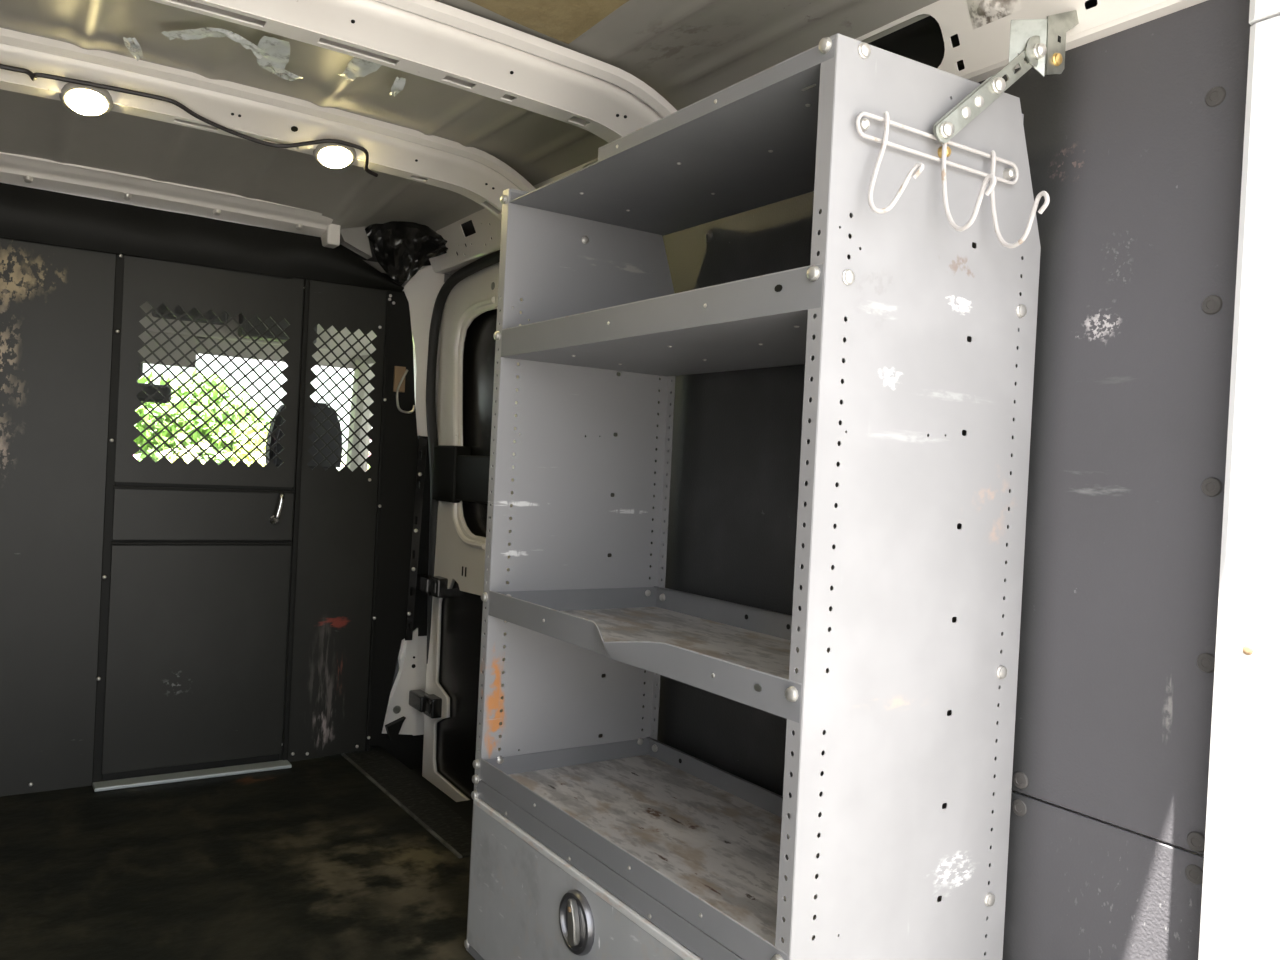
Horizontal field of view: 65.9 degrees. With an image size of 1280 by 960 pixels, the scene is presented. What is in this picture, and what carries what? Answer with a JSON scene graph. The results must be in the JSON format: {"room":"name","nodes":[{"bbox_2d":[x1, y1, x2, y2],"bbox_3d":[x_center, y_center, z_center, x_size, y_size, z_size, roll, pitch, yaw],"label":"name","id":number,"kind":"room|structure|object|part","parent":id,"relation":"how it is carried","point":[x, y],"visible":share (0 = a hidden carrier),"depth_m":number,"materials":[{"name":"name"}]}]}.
{"room":"vehicle interior","nodes":[
{"label":"vehicle interior","id":0,"kind":"room"},
{"bbox_2d":[0,754,475,959],"bbox_3d":[-0.880,0.926,1.666,1.580,0.012,2.840,3,1,-34],"label":"floor","id":1,"kind":"structure","parent":0,"point":[310,859],"depth_m":2.28,"materials":[{"name":"rubber"}]},
{"bbox_2d":[0,182,426,795],"bbox_3d":[-1.457,0.048,2.830,1.772,1.662,0.081,3,1,-34],"label":"wall","id":2,"kind":"structure","parent":1,"relation":"on","point":[162,621],"depth_m":2.92,"materials":[{"name":"black metal"}]},
{"bbox_3d":[-1.869,0.093,2.592,0.826,1.535,0.003,3,1,-34],"label":"panel","id":3,"kind":"part","parent":2,"relation":"part of","materials":[{"name":"black paint"}]},
{"bbox_3d":[-1.522,0.111,2.828,0.026,1.530,0.015,3,1,-34],"label":"door post","id":4,"kind":"part","parent":2,"relation":"part of","materials":[{"name":"grey metal"}]},
{"bbox_2d":[0,152,371,258],"bbox_3d":[-1.449,-0.796,2.755,1.440,0.110,0.175,3,1,-34],"label":"trim","id":5,"kind":"structure","parent":2,"relation":"attached to","point":[15,169],"depth_m":2.81,"materials":[{"name":"white paint"}]},
{"bbox_3d":[-1.321,0.524,2.966,0.500,0.658,0.004,3,1,-34],"label":"panel","id":6,"kind":"part","parent":2,"relation":"part of","materials":[{"name":"black paint"}]},
{"bbox_3d":[-1.307,0.103,2.973,0.500,0.195,0.003,3,1,-34],"label":"backing rail","id":7,"kind":"part","parent":2,"relation":"part of","materials":[{"name":"grey metal"}]},
{"bbox_3d":[-1.300,0.107,2.963,0.500,0.148,0.004,3,1,-34],"label":"panel","id":8,"kind":"part","parent":2,"relation":"part of","materials":[{"name":"black paint"}]},
{"bbox_3d":[-1.281,-0.316,2.961,0.500,0.660,0.003,3,1,-34],"label":"door","id":9,"kind":"part","parent":2,"relation":"part of","materials":[{"name":"black paint"}]},
{"bbox_3d":[-1.123,0.088,3.054,0.038,0.101,0.039,3,1,-34],"label":"door handle","id":10,"kind":"part","parent":2,"relation":"part of","materials":[{"name":"silver metal"}]},
{"bbox_3d":[-1.083,0.131,3.108,0.016,1.530,0.014,3,1,-34],"label":"door post","id":11,"kind":"part","parent":2,"relation":"part of","materials":[{"name":"grey metal"}]},
{"bbox_3d":[-0.976,0.128,3.189,0.260,1.545,0.003,3,1,-34],"label":"panel","id":12,"kind":"part","parent":2,"relation":"part of","materials":[{"name":"black paint"}]},
{"bbox_3d":[-0.868,0.135,3.261,0.012,1.520,0.024,3,1,-34],"label":"edge post","id":13,"kind":"part","parent":2,"relation":"part of","materials":[{"name":"grey metal"}]},
{"bbox_3d":[-0.812,0.125,3.295,0.118,1.525,0.004,3,1,-34],"label":"wing panel","id":14,"kind":"part","parent":2,"relation":"part of","materials":[{"name":"grey metal"}]},
{"bbox_2d":[340,239,450,768],"bbox_3d":[-0.886,0.074,3.313,0.620,1.940,0.085,3,1,-34],"label":"trim","id":15,"kind":"structure","parent":2,"relation":"attached to","point":[402,736],"depth_m":3.38,"materials":[{"name":"white paint"}]},
{"bbox_2d":[393,366,415,413],"bbox_3d":[-0.779,-0.298,3.267,0.063,0.156,0.050,3,1,-34],"label":"coat hook","id":16,"kind":"object","parent":2,"relation":"attached to","point":[400,372],"visible":1,"depth_m":3.27,"materials":[{"name":"metal"}]},
{"bbox_2d":[365,221,447,281],"bbox_3d":[-0.748,-0.755,3.184,0.280,0.240,0.118,3,1,-24],"label":"plastic cover","id":17,"kind":"object","parent":2,"relation":"attached to","point":[401,248],"visible":0.87,"depth_m":3.16,"materials":[{"name":"black plastic"}]},
{"bbox_2d":[341,746,471,857],"bbox_3d":[-0.675,0.924,2.892,0.107,0.015,1.010,3,1,-34],"label":"trim","id":18,"kind":"structure","parent":2,"relation":"attached to","point":[457,832],"depth_m":2.83,"materials":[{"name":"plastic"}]},
{"bbox_2d":[373,746,471,824],"bbox_3d":[-0.618,0.928,2.930,0.030,0.012,1.010,3,1,-34],"label":"trim","id":19,"kind":"structure","parent":2,"relation":"attached to","point":[418,779],"depth_m":2.97,"materials":[{"name":"black plastic"}]},
{"bbox_2d":[464,33,1040,959],"bbox_3d":[0.115,0.202,1.700,0.451,1.534,0.933,3,1,-34],"label":"shelf unit","id":20,"kind":"object","parent":1,"relation":"on","point":[624,843],"visible":1,"depth_m":1.42,"materials":[{"name":"grey paint"}]},
{"bbox_3d":[-0.120,0.187,2.071,0.427,1.534,0.028,3,1,-30],"label":"panel","id":21,"kind":"part","parent":20,"relation":"part of","materials":[{"name":"grey metal"}]},
{"bbox_3d":[-0.085,0.799,1.595,0.008,0.278,0.898,3,1,-34],"label":"bin door","id":22,"kind":"part","parent":20,"relation":"part of","materials":[{"name":"paint"}]},
{"bbox_3d":[-0.070,0.629,1.604,0.021,0.036,0.890,3,1,-34],"label":"bin rail","id":23,"kind":"part","parent":20,"relation":"part of","materials":[{"name":"grey metal"}]},
{"bbox_3d":[0.145,-0.525,1.679,0.374,0.002,0.893,3,1,-34],"label":"shelf","id":24,"kind":"part","parent":20,"relation":"part of","materials":[{"name":"grey metal"}]},
{"bbox_3d":[0.116,0.289,1.694,0.403,0.002,0.893,3,1,-34],"label":"shelf","id":25,"kind":"part","parent":20,"relation":"part of","materials":[{"name":"grey metal"}]},
{"bbox_3d":[0.100,0.616,1.697,0.403,0.002,0.893,3,1,-34],"label":"shelf","id":26,"kind":"part","parent":20,"relation":"part of","materials":[{"name":"grey metal"}]},
{"bbox_3d":[0.141,-0.220,1.690,0.403,0.002,0.893,3,1,-34],"label":"shelf","id":27,"kind":"part","parent":20,"relation":"part of","materials":[{"name":"grey metal"}]},
{"bbox_3d":[0.372,0.218,1.336,0.427,1.534,0.027,3,1,-34],"label":"panel","id":28,"kind":"part","parent":20,"relation":"part of","materials":[{"name":"grey paint"}]},
{"bbox_2d":[855,111,1049,247],"bbox_3d":[0.420,-0.385,1.266,0.322,0.140,0.101,3,1,-34],"label":"hook rail","id":29,"kind":"object","parent":20,"relation":"attached to","point":[862,124],"visible":0.99,"depth_m":1.28,"materials":[{"name":"white metal"}]},
{"bbox_2d":[196,326,376,368],"bbox_3d":[-1.821,-0.635,3.660,2.100,0.285,0.190,3,1,-34],"label":"trim","id":30,"kind":"structure","parent":0,"point":[208,343],"depth_m":4.03,"materials":[{"name":"grey metal"}]},
{"bbox_2d":[138,331,205,367],"bbox_3d":[-1.816,-0.495,3.678,0.360,0.126,0.015,3,1,-34],"label":"sun visor","id":31,"kind":"object","parent":30,"relation":"attached to","point":[144,336],"visible":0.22,"depth_m":3.70,"materials":[{"name":"plastic"}]},
{"bbox_2d":[139,301,330,349],"bbox_3d":[-1.519,-0.633,3.748,0.700,0.200,0.100,3,1,-34],"label":"console","id":32,"kind":"object","parent":30,"relation":"attached to","point":[146,307],"visible":0.3,"depth_m":3.71,"materials":[{"name":"plastic"}]},
{"bbox_2d":[346,355,375,471],"bbox_3d":[-1.265,-0.177,4.443,0.097,0.769,0.735,3,1,-19],"label":"trim","id":33,"kind":"structure","parent":0,"point":[360,433],"depth_m":4.30,"materials":[{"name":"metal"}]},
{"bbox_2d":[0,0,938,230],"bbox_3d":[-0.666,-0.796,1.730,1.680,0.173,2.888,3,1,-34],"label":"ceiling","id":34,"kind":"structure","parent":0,"point":[688,52],"depth_m":2.12,"materials":[{"name":"paint"}]},
{"bbox_2d":[123,37,143,60],"bbox_3d":[-0.976,-0.833,1.911,0.027,0.015,0.086,3,1,-10],"label":"tape","id":35,"kind":"object","parent":34,"relation":"attached to","point":[137,55],"visible":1,"depth_m":1.90,"materials":[{"name":"white"}]},
{"bbox_2d":[162,28,267,58],"bbox_3d":[-0.794,-0.823,1.844,0.190,0.014,0.094,3,1,-19],"label":"tape","id":36,"kind":"object","parent":34,"relation":"attached to","point":[193,34],"visible":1,"depth_m":1.84,"materials":[{"name":"white fabric"}]},
{"bbox_2d":[256,36,301,80],"bbox_3d":[-0.710,-0.817,1.927,0.076,0.015,0.204,3,1,-10],"label":"tape","id":37,"kind":"object","parent":34,"relation":"attached to","point":[278,53],"visible":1,"depth_m":1.90,"materials":[{"name":"white fabric"}]},
{"bbox_2d":[338,57,381,80],"bbox_3d":[-0.546,-0.812,1.942,0.056,0.009,0.154,3,1,-34],"label":"tape","id":38,"kind":"object","parent":34,"relation":"attached to","point":[359,67],"visible":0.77,"depth_m":1.95,"materials":[{"name":"white"}]},
{"bbox_2d":[389,77,405,96],"bbox_3d":[-0.502,-0.808,2.031,0.023,0.015,0.081,3,1,-29],"label":"tape","id":39,"kind":"object","parent":34,"relation":"attached to","point":[398,85],"visible":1,"depth_m":2.02,"materials":[{"name":"white"}]},
{"bbox_2d":[468,0,628,43],"bbox_3d":[-0.075,-0.802,1.487,0.272,0.012,0.612,3,1,-34],"label":"roof patch","id":40,"kind":"structure","parent":34,"relation":"attached to","point":[564,21],"depth_m":1.70,"materials":[{"name":"beige"}]},
{"bbox_2d":[451,0,1250,959],"bbox_3d":[0.070,0.131,2.266,0.084,1.940,2.880,3,1,-34],"label":"wall","id":41,"kind":"structure","parent":0,"point":[1136,147],"depth_m":1.36,"materials":[{"name":"grey metal"}]},
{"bbox_2d":[59,80,112,115],"bbox_3d":[-1.169,-0.803,2.083,0.100,0.051,0.095,3,1,-34],"label":"dome light","id":42,"kind":"object","parent":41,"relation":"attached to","point":[84,100],"visible":0.98,"depth_m":2.07,"materials":[{"name":"white plastic"}]},
{"bbox_2d":[0,64,377,176],"bbox_3d":[-1.039,-0.794,2.136,0.992,0.053,0.088,3,1,-34],"label":"cable","id":43,"kind":"object","parent":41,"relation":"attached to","point":[33,76],"visible":1,"depth_m":2.14,"materials":[{"name":"black rubber"}]},
{"bbox_2d":[0,28,535,220],"bbox_3d":[-0.981,-0.786,2.204,1.605,0.172,0.202,3,1,-34],"label":"roof beam","id":44,"kind":"structure","parent":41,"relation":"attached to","point":[473,173],"depth_m":2.22,"materials":[{"name":"white metal"}]},
{"bbox_2d":[313,139,355,168],"bbox_3d":[-0.734,-0.782,2.374,0.100,0.051,0.095,3,1,-34],"label":"dome light","id":45,"kind":"object","parent":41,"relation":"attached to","point":[333,155],"visible":0.96,"depth_m":2.35,"materials":[{"name":"white plastic"}]},
{"bbox_2d":[363,260,451,281],"bbox_3d":[-1.571,-0.747,3.293,2.200,0.030,0.770,3,1,-34],"label":"trim","id":46,"kind":"structure","parent":41,"relation":"attached to","point":[376,265],"depth_m":3.30,"materials":[{"name":"plastic"}]},
{"bbox_2d":[150,0,676,142],"bbox_3d":[-0.610,-0.752,1.647,1.605,0.172,0.202,3,1,-34],"label":"roof beam","id":47,"kind":"structure","parent":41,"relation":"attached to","point":[434,40],"depth_m":1.79,"materials":[{"name":"white metal"}]},
{"bbox_2d":[411,768,455,802],"bbox_3d":[-0.083,1.075,2.229,0.380,0.040,2.880,3,1,-34],"label":"trim","id":48,"kind":"structure","parent":41,"relation":"attached to","point":[418,771],"depth_m":3.32,"materials":[{"name":"black rubber"}]},
{"bbox_2d":[409,262,500,801],"bbox_3d":[-0.498,0.175,3.053,0.091,1.700,0.815,3,1,-34],"label":"door","id":49,"kind":"structure","parent":41,"relation":"in","point":[461,456],"depth_m":3.21,"materials":[{"name":"white paint"}]},
{"bbox_3d":[-0.483,0.667,3.039,0.006,0.700,0.740,3,1,-34],"label":"panel","id":50,"kind":"part","parent":49,"relation":"part of","materials":[{"name":"black plastic"}]},
{"bbox_3d":[-0.419,-0.171,3.034,0.006,0.800,0.720,3,1,-34],"label":"window panel","id":51,"kind":"part","parent":49,"relation":"part of","materials":[{"name":"black glass"}]},
{"bbox_2d":[426,250,499,666],"bbox_3d":[-0.358,0.164,2.850,0.085,1.702,1.323,3,1,-34],"label":"trim","id":52,"kind":"structure","parent":41,"relation":"attached to","point":[488,260],"depth_m":3.34,"materials":[{"name":"rubber"}]},
{"bbox_2d":[454,800,472,816],"bbox_3d":[-0.375,0.942,2.714,0.135,0.012,0.380,3,1,-34],"label":"trim","id":53,"kind":"structure","parent":41,"relation":"attached to","point":[467,806],"depth_m":2.81,"materials":[{"name":"black rubber"}]},
{"bbox_2d":[460,856,470,866],"bbox_3d":[0.175,0.978,1.760,0.280,0.012,1.820,3,1,-34],"label":"trim","id":54,"kind":"structure","parent":41,"relation":"attached to","point":[466,860],"depth_m":2.43,"materials":[{"name":"rubber"}]},
{"bbox_3d":[-0.355,0.174,2.887,0.055,1.720,0.140,3,1,-34],"label":"door post","id":55,"kind":"part","parent":41,"relation":"part of","materials":[{"name":"grey metal"}]},
{"bbox_2d":[429,0,1207,273],"bbox_3d":[0.039,-0.765,2.217,0.275,0.213,2.905,3,1,-34],"label":"trim","id":56,"kind":"structure","parent":41,"relation":"attached to","point":[967,39],"depth_m":1.51,"materials":[{"name":"white paint"}]},
{"bbox_2d":[933,10,1078,143],"bbox_3d":[0.496,-0.547,1.328,0.243,0.226,0.034,3,1,-23],"label":"brace","id":57,"kind":"object","parent":41,"relation":"attached to","point":[1041,43],"visible":1,"depth_m":1.33,"materials":[{"name":"metal"}]},
{"bbox_2d":[1025,35,1045,66],"bbox_3d":[0.539,-0.582,1.340,0.042,0.042,0.004,3,1,-26],"label":"washer","id":58,"kind":"object","parent":57,"relation":"in","point":[1035,45],"depth_m":1.33,"materials":[{"name":"metal"}]},
{"bbox_2d":[1198,0,1279,959],"bbox_3d":[0.800,0.185,1.090,0.289,1.928,0.100,3,1,38],"label":"trim","id":59,"kind":"structure","parent":41,"relation":"attached to","point":[1240,920],"depth_m":1.15,"materials":[{"name":"white paint"}]},
{"bbox_3d":[-1.925,1.175,3.650,2.250,0.050,1.680,3,1,-34],"label":"floor","id":60,"kind":"structure","parent":0,"visible":0},
{"bbox_2d":[265,403,398,689],"bbox_3d":[-1.209,0.449,3.664,0.500,1.472,0.560,3,1,-34],"label":"passenger seat","id":61,"kind":"object","parent":60,"relation":"on","point":[328,411],"visible":0.17,"depth_m":3.65,"materials":[{"name":"fabric"}]},
{"bbox_3d":[-1.085,0.412,3.481,0.497,0.760,0.120,3,1,-34],"label":"backrest","id":62,"kind":"part","parent":61,"relation":"part of","materials":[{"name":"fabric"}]},
{"bbox_3d":[-1.468,1.517,2.092,50.000,0.100,55.000,3,1,-34],"label":"ground","id":63,"kind":"structure","parent":0,"visible":0},
{"bbox_3d":[-6.658,1.086,12.566,15.000,0.050,15.800,3,1,-34],"label":"lawn","id":64,"kind":"structure","parent":63,"relation":"on","visible":0},
{"bbox_2d":[155,433,224,463],"bbox_3d":[-2.934,0.571,6.364,0.570,1.744,0.525,3,1,31],"label":"leafy shrub","id":65,"kind":"object","parent":64,"relation":"on","point":[189,457],"visible":0.02,"depth_m":6.37,"materials":[{"name":"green plant"}]},
{"bbox_2d":[134,369,272,464],"bbox_3d":[-4.678,0.042,10.134,2.000,2.413,1.802,3,1,-14],"label":"leafy tree","id":66,"kind":"object","parent":64,"relation":"on","point":[222,388],"visible":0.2,"depth_m":9.69,"materials":[{"name":"green plant"}]},
{"bbox_2d":[224,419,269,465],"bbox_3d":[-3.198,0.472,8.236,0.786,2.007,0.793,3,1,41],"label":"leafy shrub","id":67,"kind":"object","parent":64,"relation":"on","point":[249,446],"visible":0.04,"depth_m":8.12,"materials":[{"name":"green plant"}]},
{"bbox_2d":[243,446,265,466],"bbox_3d":[-2.674,0.556,7.029,0.661,1.718,0.680,3,1,-34],"label":"leafy shrub","id":68,"kind":"object","parent":64,"relation":"on","point":[261,461],"visible":0.02,"depth_m":7.00,"materials":[{"name":"yellow plant"}]},
{"bbox_2d":[156,441,370,470],"bbox_3d":[-5.617,0.332,12.543,5.950,1.660,0.060,3,1,-34],"label":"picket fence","id":69,"kind":"object","parent":64,"relation":"on","point":[343,459],"visible":0.02,"depth_m":13.51,"materials":[{"name":"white wood"}]},
{"bbox_3d":[-2.196,0.456,4.148,2.200,0.650,0.400,3,1,-34],"label":"trim","id":70,"kind":"structure","parent":0,"visible":0},
{"bbox_3d":[-2.072,-0.167,3.985,1.980,0.650,0.575,3,1,-34],"label":"window","id":71,"kind":"structure","parent":70,"relation":"attached to","visible":0},
{"bbox_2d":[136,363,171,402],"bbox_3d":[-1.888,-0.384,3.742,0.200,0.175,0.083,3,1,-34],"label":"mirror","id":72,"kind":"object","parent":71,"relation":"attached to","point":[142,396],"visible":0.26,"depth_m":3.73,"materials":[{"name":"plastic"}]}
]}

